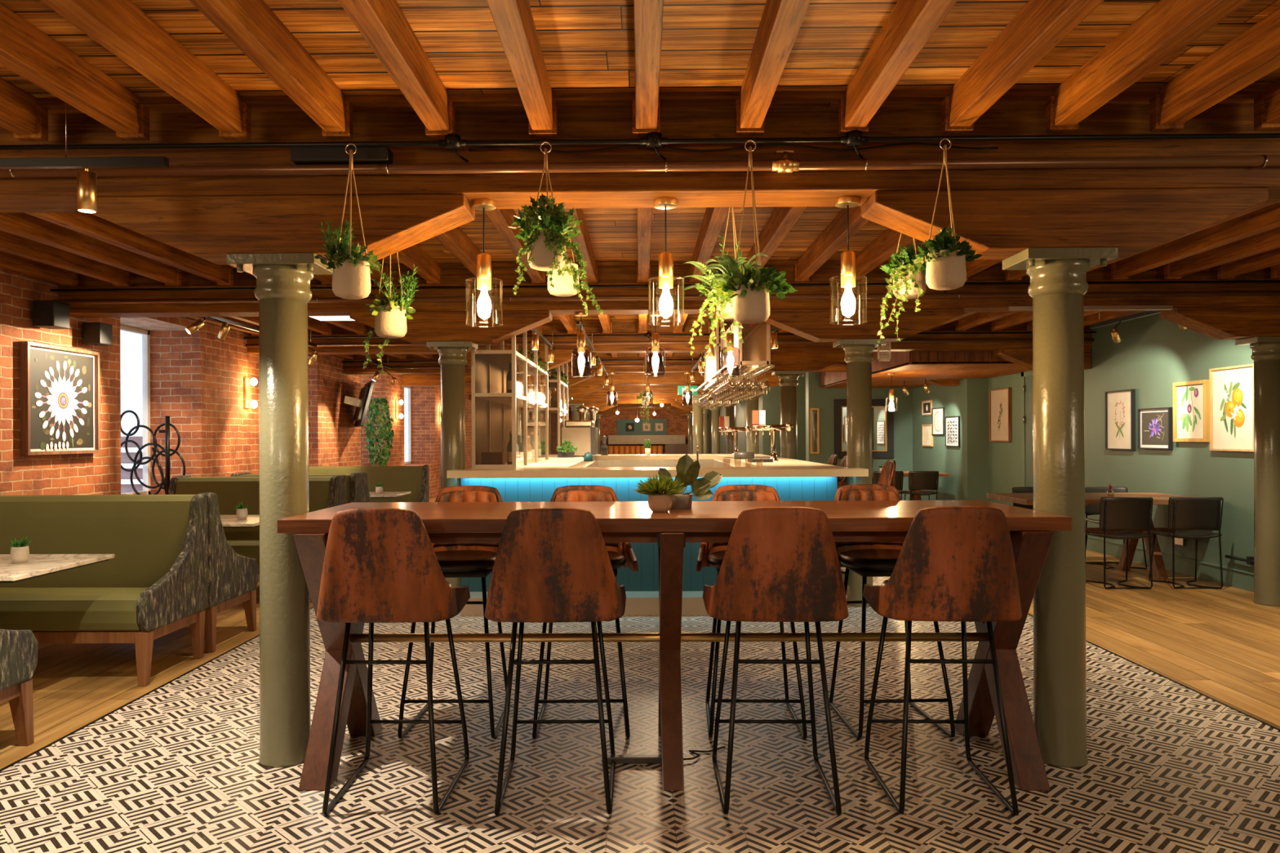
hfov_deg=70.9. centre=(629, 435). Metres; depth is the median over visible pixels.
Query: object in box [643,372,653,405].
pendant lamp
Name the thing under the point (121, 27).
joist
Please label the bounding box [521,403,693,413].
timber beam
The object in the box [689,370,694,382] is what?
spotlight
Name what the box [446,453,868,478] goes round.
countertop
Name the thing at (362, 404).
television
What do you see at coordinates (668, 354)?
joist
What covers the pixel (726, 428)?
tap
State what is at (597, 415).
column
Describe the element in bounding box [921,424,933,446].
framed print
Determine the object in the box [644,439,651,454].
potted grass
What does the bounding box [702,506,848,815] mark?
bar stool
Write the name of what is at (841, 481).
bar stool
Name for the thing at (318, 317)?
panel light
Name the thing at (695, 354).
joist
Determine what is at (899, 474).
dining chair
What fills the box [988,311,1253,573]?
wall
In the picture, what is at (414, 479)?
bench
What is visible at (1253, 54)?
joist
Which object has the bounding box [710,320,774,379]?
glass rack
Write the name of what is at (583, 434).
coffee machine
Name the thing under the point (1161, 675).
trim
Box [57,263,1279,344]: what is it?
timber beam
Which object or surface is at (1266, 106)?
joist
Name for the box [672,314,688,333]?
joist
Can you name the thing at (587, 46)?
ceiling
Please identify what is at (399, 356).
joist
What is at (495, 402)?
shelving
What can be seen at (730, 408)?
column
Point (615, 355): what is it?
joist
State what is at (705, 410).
column
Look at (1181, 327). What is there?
spotlight
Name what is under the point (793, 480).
bar counter
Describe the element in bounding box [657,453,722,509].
potted plant
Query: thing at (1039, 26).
joist
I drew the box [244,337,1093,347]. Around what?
pipe
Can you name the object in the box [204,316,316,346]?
track
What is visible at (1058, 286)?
column
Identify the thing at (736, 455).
rolled mat
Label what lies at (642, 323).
joist
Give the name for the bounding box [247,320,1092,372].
timber beam
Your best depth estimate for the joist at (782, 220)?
5.61 m
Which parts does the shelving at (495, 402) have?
post, post, ribbed panel, rail, rail, rail, post, post, ribbed panel, post, post, shelf, shelf, post, post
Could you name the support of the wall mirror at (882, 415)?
attached to the wall at (823, 399)
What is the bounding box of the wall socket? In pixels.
[1174,537,1185,545]
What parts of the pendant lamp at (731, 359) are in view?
lamp shade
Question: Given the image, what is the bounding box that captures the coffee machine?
[561,420,598,455]
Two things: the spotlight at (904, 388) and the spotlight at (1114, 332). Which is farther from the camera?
the spotlight at (904, 388)
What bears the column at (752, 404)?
on the floor
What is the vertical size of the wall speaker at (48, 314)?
0.200 m
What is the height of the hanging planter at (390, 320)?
0.884 m
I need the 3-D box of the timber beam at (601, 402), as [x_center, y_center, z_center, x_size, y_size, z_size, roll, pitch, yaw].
[-0.720,-1.077,25.020,7.470,0.610,0.280,0,0,1]
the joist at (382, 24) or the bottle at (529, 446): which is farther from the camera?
the bottle at (529, 446)
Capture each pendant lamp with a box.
[465,198,502,322]
[571,311,591,377]
[607,372,617,405]
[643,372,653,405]
[645,311,665,377]
[647,196,677,325]
[682,372,692,405]
[720,321,740,377]
[830,195,860,313]
[887,373,895,408]
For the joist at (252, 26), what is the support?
attached to the ceiling
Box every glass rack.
[696,323,743,390]
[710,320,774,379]
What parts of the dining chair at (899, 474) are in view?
leg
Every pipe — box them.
[0,150,1279,177]
[53,290,1279,304]
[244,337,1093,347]
[342,363,846,368]
[1224,555,1253,564]
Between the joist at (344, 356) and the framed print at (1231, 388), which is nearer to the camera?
the framed print at (1231, 388)
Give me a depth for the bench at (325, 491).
8.18 m
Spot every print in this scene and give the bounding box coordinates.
[19,341,100,455]
[626,422,634,431]
[642,422,650,431]
[654,422,663,431]
[810,408,819,453]
[921,400,932,415]
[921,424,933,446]
[931,407,944,435]
[945,416,959,446]
[988,386,1012,441]
[1104,389,1135,450]
[1137,407,1173,449]
[1173,379,1209,442]
[1208,364,1253,452]
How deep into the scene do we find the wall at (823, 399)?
16.75 m
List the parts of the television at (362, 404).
casing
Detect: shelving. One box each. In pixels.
[471,331,548,468]
[537,363,568,457]
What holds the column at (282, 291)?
on the floor
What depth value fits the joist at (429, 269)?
6.66 m
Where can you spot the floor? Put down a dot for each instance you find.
(1171, 767)
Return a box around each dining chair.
[873,471,903,498]
[902,471,938,500]
[1012,487,1032,509]
[1084,486,1146,568]
[1084,497,1153,589]
[1147,497,1223,589]
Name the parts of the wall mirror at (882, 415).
frame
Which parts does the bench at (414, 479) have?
panel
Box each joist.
[0,3,149,140]
[0,77,48,141]
[0,212,181,285]
[0,230,129,286]
[0,250,78,286]
[24,212,233,285]
[40,0,251,139]
[188,316,258,335]
[189,0,352,138]
[230,316,258,325]
[307,315,331,334]
[313,274,332,284]
[324,320,366,334]
[331,354,353,359]
[337,0,454,137]
[360,354,379,359]
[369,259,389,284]
[388,354,406,359]
[391,244,441,284]
[416,354,432,358]
[434,226,493,284]
[484,208,546,283]
[486,0,557,137]
[532,324,542,333]
[556,315,577,333]
[564,208,598,283]
[597,314,612,333]
[611,352,617,357]
[632,0,663,136]
[636,208,652,283]
[637,314,647,333]
[639,352,644,357]
[666,352,672,357]
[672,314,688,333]
[688,207,728,282]
[693,352,700,357]
[708,313,720,333]
[735,0,810,135]
[742,206,807,278]
[778,328,788,332]
[794,206,869,281]
[838,0,957,134]
[855,227,915,281]
[923,311,977,331]
[942,0,1104,133]
[955,311,1018,331]
[965,259,1003,279]
[991,311,1032,331]
[1004,270,1026,280]
[1026,311,1100,330]
[1045,0,1249,133]
[1084,311,1143,326]
[1086,203,1275,272]
[1111,203,1279,279]
[1149,7,1279,132]
[1164,226,1279,279]
[1217,247,1279,279]
[1253,79,1279,130]
[1271,263,1279,279]
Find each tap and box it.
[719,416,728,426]
[719,416,751,455]
[732,431,737,455]
[751,410,793,461]
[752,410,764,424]
[770,429,778,461]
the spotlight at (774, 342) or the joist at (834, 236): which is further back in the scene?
the spotlight at (774, 342)
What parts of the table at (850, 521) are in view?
leg, leg, foot rail, leg, leg, leg, leg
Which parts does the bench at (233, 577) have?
backrest, leg, panel, rail, leg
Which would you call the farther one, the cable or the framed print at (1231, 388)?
the framed print at (1231, 388)
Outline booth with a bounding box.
[607,445,662,454]
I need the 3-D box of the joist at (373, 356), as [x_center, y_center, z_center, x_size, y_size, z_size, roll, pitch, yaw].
[-4.020,-1.292,12.704,0.085,0.150,3.050,0,0,1]
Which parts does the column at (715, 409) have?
cap plate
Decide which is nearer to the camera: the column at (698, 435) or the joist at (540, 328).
the joist at (540, 328)
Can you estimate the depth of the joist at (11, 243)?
6.42 m
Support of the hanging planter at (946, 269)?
hanging from the joist at (1039, 26)
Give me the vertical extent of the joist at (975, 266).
0.162 m
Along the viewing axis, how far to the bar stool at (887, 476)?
9.24 m
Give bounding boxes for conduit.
[0,129,1279,162]
[49,280,1279,296]
[243,331,1096,340]
[341,358,704,362]
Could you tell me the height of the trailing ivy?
1.298 m
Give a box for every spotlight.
[76,166,97,213]
[185,316,204,334]
[205,316,230,339]
[307,346,317,365]
[372,366,384,381]
[377,364,396,385]
[531,332,538,350]
[547,346,553,362]
[591,350,595,364]
[597,362,602,375]
[604,374,608,385]
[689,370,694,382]
[698,360,704,373]
[707,319,714,356]
[770,330,777,348]
[902,381,909,395]
[924,378,929,393]
[1111,321,1121,343]
[1177,324,1186,329]
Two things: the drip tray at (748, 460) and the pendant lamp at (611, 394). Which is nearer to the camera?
the drip tray at (748, 460)
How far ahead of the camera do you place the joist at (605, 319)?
10.03 m
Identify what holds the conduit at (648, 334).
attached to the joist at (642, 323)
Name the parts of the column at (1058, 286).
cap plate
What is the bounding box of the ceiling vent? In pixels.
[877,342,890,361]
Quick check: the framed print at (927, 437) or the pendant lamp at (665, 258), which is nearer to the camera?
the pendant lamp at (665, 258)
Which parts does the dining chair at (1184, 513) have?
leg, seat, backrest, leg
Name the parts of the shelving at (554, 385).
post, ribbed panel, rail, rail, rail, post, post, shelf, shelf, post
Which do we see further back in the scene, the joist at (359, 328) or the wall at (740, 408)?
the wall at (740, 408)
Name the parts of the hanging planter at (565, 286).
pot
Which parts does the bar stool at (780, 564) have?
leg, backrest, leg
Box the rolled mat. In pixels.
[733,452,754,458]
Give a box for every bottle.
[515,362,522,395]
[515,432,519,465]
[517,435,523,464]
[520,370,523,395]
[527,373,533,399]
[527,435,532,462]
[529,431,534,462]
[532,373,533,399]
[537,377,541,401]
[537,433,541,460]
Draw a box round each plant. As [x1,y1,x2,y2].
[518,346,550,374]
[540,368,571,387]
[555,439,577,457]
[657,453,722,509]
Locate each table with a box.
[0,554,114,582]
[220,515,259,528]
[277,500,1071,791]
[368,491,410,497]
[871,471,949,500]
[986,492,1193,581]
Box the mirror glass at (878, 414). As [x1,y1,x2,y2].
[842,407,885,450]
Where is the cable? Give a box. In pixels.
[468,142,998,153]
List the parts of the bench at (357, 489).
panel, panel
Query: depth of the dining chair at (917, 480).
14.03 m
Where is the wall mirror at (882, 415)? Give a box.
[834,399,893,458]
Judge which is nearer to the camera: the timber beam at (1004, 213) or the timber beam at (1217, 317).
the timber beam at (1004, 213)
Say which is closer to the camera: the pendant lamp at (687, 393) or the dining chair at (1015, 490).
the dining chair at (1015, 490)
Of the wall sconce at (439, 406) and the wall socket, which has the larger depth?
the wall sconce at (439, 406)
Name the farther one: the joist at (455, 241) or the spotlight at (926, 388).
the spotlight at (926, 388)
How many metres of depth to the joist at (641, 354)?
13.76 m
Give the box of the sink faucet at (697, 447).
[696,445,699,460]
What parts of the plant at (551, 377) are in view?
pot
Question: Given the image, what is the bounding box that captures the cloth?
[583,452,592,461]
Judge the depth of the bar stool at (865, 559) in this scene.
4.38 m
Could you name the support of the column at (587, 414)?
on the floor
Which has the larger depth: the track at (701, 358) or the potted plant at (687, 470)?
the track at (701, 358)
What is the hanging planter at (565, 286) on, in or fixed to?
hanging from the conduit
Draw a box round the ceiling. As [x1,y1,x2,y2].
[0,0,1279,319]
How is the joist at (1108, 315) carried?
attached to the ceiling
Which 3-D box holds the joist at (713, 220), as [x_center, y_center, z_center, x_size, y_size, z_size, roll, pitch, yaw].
[0.510,-1.306,5.609,0.112,0.162,3.150,0,0,1]
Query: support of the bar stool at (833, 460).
on the floor
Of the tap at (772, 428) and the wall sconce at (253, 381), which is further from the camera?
the wall sconce at (253, 381)
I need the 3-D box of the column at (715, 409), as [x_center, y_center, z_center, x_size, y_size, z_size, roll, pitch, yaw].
[2.059,0.304,21.462,0.374,2.174,0.270,0,0,1]
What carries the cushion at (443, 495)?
on the bar stool at (455, 560)
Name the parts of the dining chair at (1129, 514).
leg, seat, backrest, leg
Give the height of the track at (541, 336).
0.375 m
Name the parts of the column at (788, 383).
cap plate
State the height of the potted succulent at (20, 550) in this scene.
0.137 m
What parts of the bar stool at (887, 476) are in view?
backrest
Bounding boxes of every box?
[290,146,392,164]
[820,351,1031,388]
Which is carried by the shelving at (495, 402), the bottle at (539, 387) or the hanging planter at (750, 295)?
the bottle at (539, 387)
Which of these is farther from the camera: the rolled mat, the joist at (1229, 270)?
the rolled mat
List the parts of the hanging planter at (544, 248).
cord, pot, cord, cord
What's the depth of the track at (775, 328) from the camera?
8.64 m
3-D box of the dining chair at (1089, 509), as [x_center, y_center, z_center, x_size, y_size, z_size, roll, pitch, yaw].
[5.098,0.962,9.452,0.474,0.825,0.460,0,0,1]
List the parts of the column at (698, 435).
cap plate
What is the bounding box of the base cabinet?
[664,444,688,453]
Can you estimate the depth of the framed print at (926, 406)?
15.84 m
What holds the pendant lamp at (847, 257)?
hanging from the timber beam at (1004, 213)
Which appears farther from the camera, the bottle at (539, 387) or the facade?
the facade
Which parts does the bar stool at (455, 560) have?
leg, seat, seat, backrest, leg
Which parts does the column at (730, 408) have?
cap plate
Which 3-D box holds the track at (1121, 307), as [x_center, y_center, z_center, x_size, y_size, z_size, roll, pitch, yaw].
[3.682,-1.022,7.191,1.300,0.030,0.050,0,0,1]
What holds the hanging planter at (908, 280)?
hanging from the conduit
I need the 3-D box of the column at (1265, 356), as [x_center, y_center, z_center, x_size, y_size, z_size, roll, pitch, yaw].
[5.230,0.289,7.343,0.374,2.174,0.270,0,0,1]
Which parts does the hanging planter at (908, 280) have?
cord, pot, cord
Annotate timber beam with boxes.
[0,102,1279,264]
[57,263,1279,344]
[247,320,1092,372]
[343,352,959,388]
[401,372,769,397]
[465,385,743,404]
[469,393,724,408]
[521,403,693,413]
[521,407,687,416]
[598,399,710,411]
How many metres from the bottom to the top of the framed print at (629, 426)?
0.340 m
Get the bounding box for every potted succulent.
[9,536,31,563]
[234,501,248,519]
[373,482,384,493]
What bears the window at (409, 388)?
in the wall at (197, 379)
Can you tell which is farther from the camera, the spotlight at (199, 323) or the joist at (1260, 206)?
the spotlight at (199, 323)
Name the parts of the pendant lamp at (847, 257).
bulb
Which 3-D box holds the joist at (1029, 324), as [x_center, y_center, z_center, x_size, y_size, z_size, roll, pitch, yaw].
[4.747,-1.325,9.079,0.112,0.162,3.150,0,0,1]
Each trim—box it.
[0,606,313,772]
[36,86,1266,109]
[176,259,1002,269]
[549,318,958,322]
[1027,613,1279,731]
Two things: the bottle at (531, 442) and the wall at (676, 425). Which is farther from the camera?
the wall at (676, 425)
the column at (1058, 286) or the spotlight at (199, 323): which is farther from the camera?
the spotlight at (199, 323)
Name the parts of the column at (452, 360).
cap plate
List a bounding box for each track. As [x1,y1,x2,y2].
[0,102,168,168]
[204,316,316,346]
[362,354,391,368]
[531,328,555,351]
[576,316,594,351]
[595,355,608,375]
[691,353,703,371]
[770,326,778,333]
[1006,305,1173,311]
[1090,311,1159,328]
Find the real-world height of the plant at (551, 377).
0.313 m
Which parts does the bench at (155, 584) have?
seat, backrest, rail, leg, panel, leg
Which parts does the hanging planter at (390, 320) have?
cord, cord, pot, cord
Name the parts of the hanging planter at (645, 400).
pot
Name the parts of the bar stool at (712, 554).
leg, seat, backrest, leg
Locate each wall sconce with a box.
[244,377,257,408]
[395,400,403,418]
[439,406,440,422]
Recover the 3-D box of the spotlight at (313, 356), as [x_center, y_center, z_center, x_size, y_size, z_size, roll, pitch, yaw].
[-3.630,-0.933,10.175,0.145,0.262,0.166,0,0,42]
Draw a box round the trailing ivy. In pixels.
[364,396,394,466]
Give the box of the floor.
[0,497,1279,852]
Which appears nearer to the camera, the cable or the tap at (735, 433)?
the cable
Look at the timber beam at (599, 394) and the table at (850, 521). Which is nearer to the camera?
the table at (850, 521)
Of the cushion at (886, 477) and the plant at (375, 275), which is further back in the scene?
the cushion at (886, 477)
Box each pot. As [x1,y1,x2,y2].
[10,546,29,563]
[235,508,247,519]
[375,486,382,493]
[644,448,650,454]
[647,493,672,512]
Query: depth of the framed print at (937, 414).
15.24 m
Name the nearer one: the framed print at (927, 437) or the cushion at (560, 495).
the cushion at (560, 495)
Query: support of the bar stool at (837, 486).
on the floor
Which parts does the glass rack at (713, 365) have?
hanging rail, hanging rail, panel, hanging rail, panel, hanging rail, hanging rail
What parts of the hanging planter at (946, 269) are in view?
cord, pot, cord, cord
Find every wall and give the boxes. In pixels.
[0,267,523,498]
[527,409,688,454]
[708,391,760,466]
[760,373,805,461]
[805,372,912,500]
[912,377,988,501]
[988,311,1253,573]
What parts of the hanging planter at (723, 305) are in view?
cord, pot, cord, cord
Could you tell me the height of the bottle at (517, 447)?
0.300 m
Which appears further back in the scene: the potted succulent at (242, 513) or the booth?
the booth
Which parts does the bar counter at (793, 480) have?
panel, panel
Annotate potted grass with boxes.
[632,474,688,512]
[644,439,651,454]
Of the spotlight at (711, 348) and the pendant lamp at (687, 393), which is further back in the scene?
the pendant lamp at (687, 393)
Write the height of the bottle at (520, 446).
0.280 m
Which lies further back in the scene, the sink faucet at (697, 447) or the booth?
the booth
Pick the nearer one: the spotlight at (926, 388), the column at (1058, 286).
the column at (1058, 286)
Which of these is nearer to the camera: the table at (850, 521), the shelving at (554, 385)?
the table at (850, 521)
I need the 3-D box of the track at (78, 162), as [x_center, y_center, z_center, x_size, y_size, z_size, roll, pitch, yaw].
[-2.569,-1.201,3.451,1.590,0.345,0.034,0,0,1]
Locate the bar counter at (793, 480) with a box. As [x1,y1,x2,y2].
[446,453,868,616]
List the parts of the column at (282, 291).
cap plate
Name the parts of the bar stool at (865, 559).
leg, seat, backrest, seat, leg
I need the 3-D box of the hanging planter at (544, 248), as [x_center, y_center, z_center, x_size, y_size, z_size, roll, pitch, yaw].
[-0.311,-0.829,3.564,0.305,0.705,0.278,0,0,45]
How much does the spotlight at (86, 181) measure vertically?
0.193 m
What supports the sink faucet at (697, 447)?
on the bar counter at (793, 480)
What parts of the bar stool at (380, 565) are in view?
leg, backrest, leg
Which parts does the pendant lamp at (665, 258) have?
bulb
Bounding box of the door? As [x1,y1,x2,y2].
[1021,370,1032,487]
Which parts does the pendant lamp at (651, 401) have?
lamp shade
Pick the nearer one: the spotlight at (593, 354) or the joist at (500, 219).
the joist at (500, 219)
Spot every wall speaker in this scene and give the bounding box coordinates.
[32,300,69,328]
[82,322,112,345]
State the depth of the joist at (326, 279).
7.04 m
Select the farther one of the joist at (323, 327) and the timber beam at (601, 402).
the timber beam at (601, 402)
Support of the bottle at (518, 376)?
on the shelving at (495, 402)
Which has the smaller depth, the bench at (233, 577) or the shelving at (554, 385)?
the bench at (233, 577)
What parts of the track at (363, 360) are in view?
rail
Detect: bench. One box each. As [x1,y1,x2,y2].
[0,492,258,653]
[0,493,208,686]
[0,629,38,746]
[168,474,346,603]
[230,471,370,503]
[308,464,429,502]
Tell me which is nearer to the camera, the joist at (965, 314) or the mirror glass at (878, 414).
the joist at (965, 314)
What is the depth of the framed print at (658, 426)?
36.94 m
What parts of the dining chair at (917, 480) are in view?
leg, seat, backrest, leg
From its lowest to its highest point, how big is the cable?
0.032 m
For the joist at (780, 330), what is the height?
0.162 m
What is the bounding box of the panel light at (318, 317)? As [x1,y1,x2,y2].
[308,315,355,320]
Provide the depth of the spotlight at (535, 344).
8.68 m
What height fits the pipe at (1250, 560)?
0.070 m
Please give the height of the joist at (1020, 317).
0.162 m
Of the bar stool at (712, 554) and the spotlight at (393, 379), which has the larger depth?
the spotlight at (393, 379)
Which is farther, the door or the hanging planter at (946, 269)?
the door
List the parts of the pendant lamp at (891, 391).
bulb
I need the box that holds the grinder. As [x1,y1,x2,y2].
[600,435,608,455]
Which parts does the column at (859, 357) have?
cap plate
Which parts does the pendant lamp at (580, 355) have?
lamp shade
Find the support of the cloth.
on the bar counter at (793, 480)
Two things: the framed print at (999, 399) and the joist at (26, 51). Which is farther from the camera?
the framed print at (999, 399)
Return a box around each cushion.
[431,490,498,546]
[555,490,623,554]
[707,489,776,555]
[827,456,835,465]
[834,488,903,548]
[878,462,893,485]
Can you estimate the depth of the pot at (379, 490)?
10.20 m
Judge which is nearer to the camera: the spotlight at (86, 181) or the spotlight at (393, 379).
the spotlight at (86, 181)
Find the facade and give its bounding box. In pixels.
[120,436,142,493]
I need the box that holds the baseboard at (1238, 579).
[1086,536,1253,591]
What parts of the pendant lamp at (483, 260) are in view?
bulb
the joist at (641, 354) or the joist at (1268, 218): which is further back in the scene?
the joist at (641, 354)
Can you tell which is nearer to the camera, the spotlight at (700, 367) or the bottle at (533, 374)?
the bottle at (533, 374)
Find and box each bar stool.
[316,508,470,814]
[397,485,507,738]
[484,507,626,815]
[532,485,638,738]
[695,484,807,738]
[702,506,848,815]
[827,453,837,466]
[829,484,955,739]
[836,455,846,485]
[836,458,872,491]
[840,459,895,573]
[862,506,1022,815]
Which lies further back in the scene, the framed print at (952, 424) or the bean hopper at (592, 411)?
the framed print at (952, 424)
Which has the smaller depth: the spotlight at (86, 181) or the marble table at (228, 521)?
the spotlight at (86, 181)
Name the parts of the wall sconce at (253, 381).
plate, bulb, bulb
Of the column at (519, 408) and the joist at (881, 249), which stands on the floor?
the column at (519, 408)
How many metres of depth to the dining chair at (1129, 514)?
8.06 m
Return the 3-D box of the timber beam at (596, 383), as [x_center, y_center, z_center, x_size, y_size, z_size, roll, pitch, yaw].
[-0.804,-1.076,17.981,7.470,0.610,0.280,0,0,1]
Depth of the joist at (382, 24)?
3.02 m
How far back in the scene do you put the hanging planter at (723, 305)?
4.13 m
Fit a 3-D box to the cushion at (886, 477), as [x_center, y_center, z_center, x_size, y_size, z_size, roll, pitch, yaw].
[2.651,0.439,9.269,0.086,0.332,0.410,0,0,1]
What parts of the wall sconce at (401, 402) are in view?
plate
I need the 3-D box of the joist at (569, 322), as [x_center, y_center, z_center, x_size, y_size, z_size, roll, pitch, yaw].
[-0.706,-1.301,9.144,0.112,0.162,3.150,0,0,1]
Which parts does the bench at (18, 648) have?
rail, panel, leg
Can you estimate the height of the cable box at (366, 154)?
0.055 m
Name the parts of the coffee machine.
casing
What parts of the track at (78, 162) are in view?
rail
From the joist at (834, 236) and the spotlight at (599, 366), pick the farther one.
the spotlight at (599, 366)
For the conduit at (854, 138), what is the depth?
3.64 m
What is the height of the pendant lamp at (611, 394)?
0.535 m
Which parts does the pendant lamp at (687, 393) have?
lamp shade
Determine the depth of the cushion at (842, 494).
4.66 m
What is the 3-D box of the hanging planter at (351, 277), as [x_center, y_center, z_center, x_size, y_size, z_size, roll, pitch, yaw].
[-1.125,-0.866,3.600,0.269,0.621,0.218,0,0,1]
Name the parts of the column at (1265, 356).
cap plate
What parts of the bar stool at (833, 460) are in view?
backrest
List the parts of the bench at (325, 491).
panel, seat, backrest, panel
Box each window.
[120,324,151,494]
[404,386,411,464]
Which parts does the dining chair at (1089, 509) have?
seat, leg, backrest, leg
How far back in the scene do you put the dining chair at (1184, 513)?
8.05 m
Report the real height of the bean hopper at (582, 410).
0.200 m
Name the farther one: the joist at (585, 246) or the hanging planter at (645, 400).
the hanging planter at (645, 400)
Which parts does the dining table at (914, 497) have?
rail, leg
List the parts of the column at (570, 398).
cap plate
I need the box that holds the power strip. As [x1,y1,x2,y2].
[607,746,724,763]
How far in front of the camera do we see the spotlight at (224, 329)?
7.97 m
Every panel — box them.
[608,435,685,444]
[617,418,666,435]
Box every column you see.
[226,253,333,768]
[426,341,477,586]
[518,375,528,442]
[560,396,573,448]
[568,403,583,420]
[582,412,588,466]
[595,413,602,454]
[685,413,693,453]
[692,394,708,453]
[702,407,711,453]
[707,402,724,453]
[720,395,740,465]
[739,386,764,453]
[771,370,805,459]
[832,338,886,607]
[1002,247,1118,768]
[1235,336,1279,606]
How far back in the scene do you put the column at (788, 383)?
10.82 m
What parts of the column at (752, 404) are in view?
cap plate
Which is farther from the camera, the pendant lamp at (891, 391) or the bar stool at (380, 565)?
the pendant lamp at (891, 391)
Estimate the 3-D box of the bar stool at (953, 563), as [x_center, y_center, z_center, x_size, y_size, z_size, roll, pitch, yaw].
[1.212,0.824,3.536,0.548,1.140,0.615,0,0,2]
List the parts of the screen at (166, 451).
post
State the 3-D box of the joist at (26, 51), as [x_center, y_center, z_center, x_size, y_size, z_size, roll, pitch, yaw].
[-2.071,-1.295,0.260,0.112,0.162,6.870,0,0,1]
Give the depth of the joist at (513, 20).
3.02 m
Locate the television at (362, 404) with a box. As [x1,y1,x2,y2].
[342,380,374,426]
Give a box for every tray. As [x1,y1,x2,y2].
[564,420,595,426]
[747,458,773,462]
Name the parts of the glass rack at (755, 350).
hanging rail, panel, hanging rail, hanging rail, panel, hanging rail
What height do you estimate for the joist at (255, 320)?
0.162 m
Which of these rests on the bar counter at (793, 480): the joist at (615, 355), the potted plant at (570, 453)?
the potted plant at (570, 453)
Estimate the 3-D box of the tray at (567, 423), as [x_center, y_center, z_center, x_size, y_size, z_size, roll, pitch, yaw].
[-0.658,-0.155,11.909,0.360,0.090,0.600,0,0,1]
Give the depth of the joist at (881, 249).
6.29 m
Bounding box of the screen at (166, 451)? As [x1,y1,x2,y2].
[120,409,185,494]
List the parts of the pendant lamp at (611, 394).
lamp shade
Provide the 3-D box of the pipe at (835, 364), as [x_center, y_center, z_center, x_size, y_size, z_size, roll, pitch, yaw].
[-0.554,-1.109,14.281,8.040,0.056,0.072,0,0,1]
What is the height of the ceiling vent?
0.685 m
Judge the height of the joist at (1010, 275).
0.162 m
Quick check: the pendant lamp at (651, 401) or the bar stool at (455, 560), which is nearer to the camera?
the bar stool at (455, 560)
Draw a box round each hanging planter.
[314,142,382,299]
[363,252,418,373]
[506,141,603,314]
[546,210,588,315]
[636,352,654,427]
[683,207,747,367]
[703,139,798,323]
[876,232,926,343]
[911,137,982,290]
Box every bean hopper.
[575,404,588,420]
[587,405,598,421]
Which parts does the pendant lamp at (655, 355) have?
lamp shade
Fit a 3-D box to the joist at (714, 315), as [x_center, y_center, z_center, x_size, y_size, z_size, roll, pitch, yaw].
[0.972,-1.308,9.124,0.112,0.162,3.150,0,0,1]
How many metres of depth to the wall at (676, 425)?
37.01 m
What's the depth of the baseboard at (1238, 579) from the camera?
8.80 m
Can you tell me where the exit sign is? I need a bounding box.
[677,386,697,395]
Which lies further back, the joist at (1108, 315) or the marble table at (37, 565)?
the joist at (1108, 315)
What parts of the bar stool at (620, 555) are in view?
leg, backrest, seat, seat, leg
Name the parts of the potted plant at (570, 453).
pot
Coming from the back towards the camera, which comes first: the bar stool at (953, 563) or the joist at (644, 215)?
the joist at (644, 215)
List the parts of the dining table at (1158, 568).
leg, rail, leg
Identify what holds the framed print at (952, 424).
attached to the wall at (966, 464)
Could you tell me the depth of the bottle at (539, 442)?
9.89 m
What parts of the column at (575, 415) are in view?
cap plate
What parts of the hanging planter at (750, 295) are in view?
cord, pot, cord, cord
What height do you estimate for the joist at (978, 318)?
0.162 m
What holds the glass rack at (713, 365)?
hanging from the ceiling
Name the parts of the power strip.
casing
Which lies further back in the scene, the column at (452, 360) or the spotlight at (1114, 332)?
the spotlight at (1114, 332)
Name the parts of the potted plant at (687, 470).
pot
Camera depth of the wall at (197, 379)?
9.71 m
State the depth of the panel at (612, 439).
36.09 m
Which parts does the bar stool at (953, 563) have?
seat, leg, backrest, leg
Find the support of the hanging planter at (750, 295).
hanging from the joist at (781, 20)
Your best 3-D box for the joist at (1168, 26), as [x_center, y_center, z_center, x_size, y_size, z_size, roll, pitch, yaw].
[1.704,-1.312,0.214,0.112,0.162,6.870,0,0,1]
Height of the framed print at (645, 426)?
0.340 m
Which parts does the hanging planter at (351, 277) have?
cord, cord, pot, cord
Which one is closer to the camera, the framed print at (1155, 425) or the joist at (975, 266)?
the joist at (975, 266)
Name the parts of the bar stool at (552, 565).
leg, backrest, leg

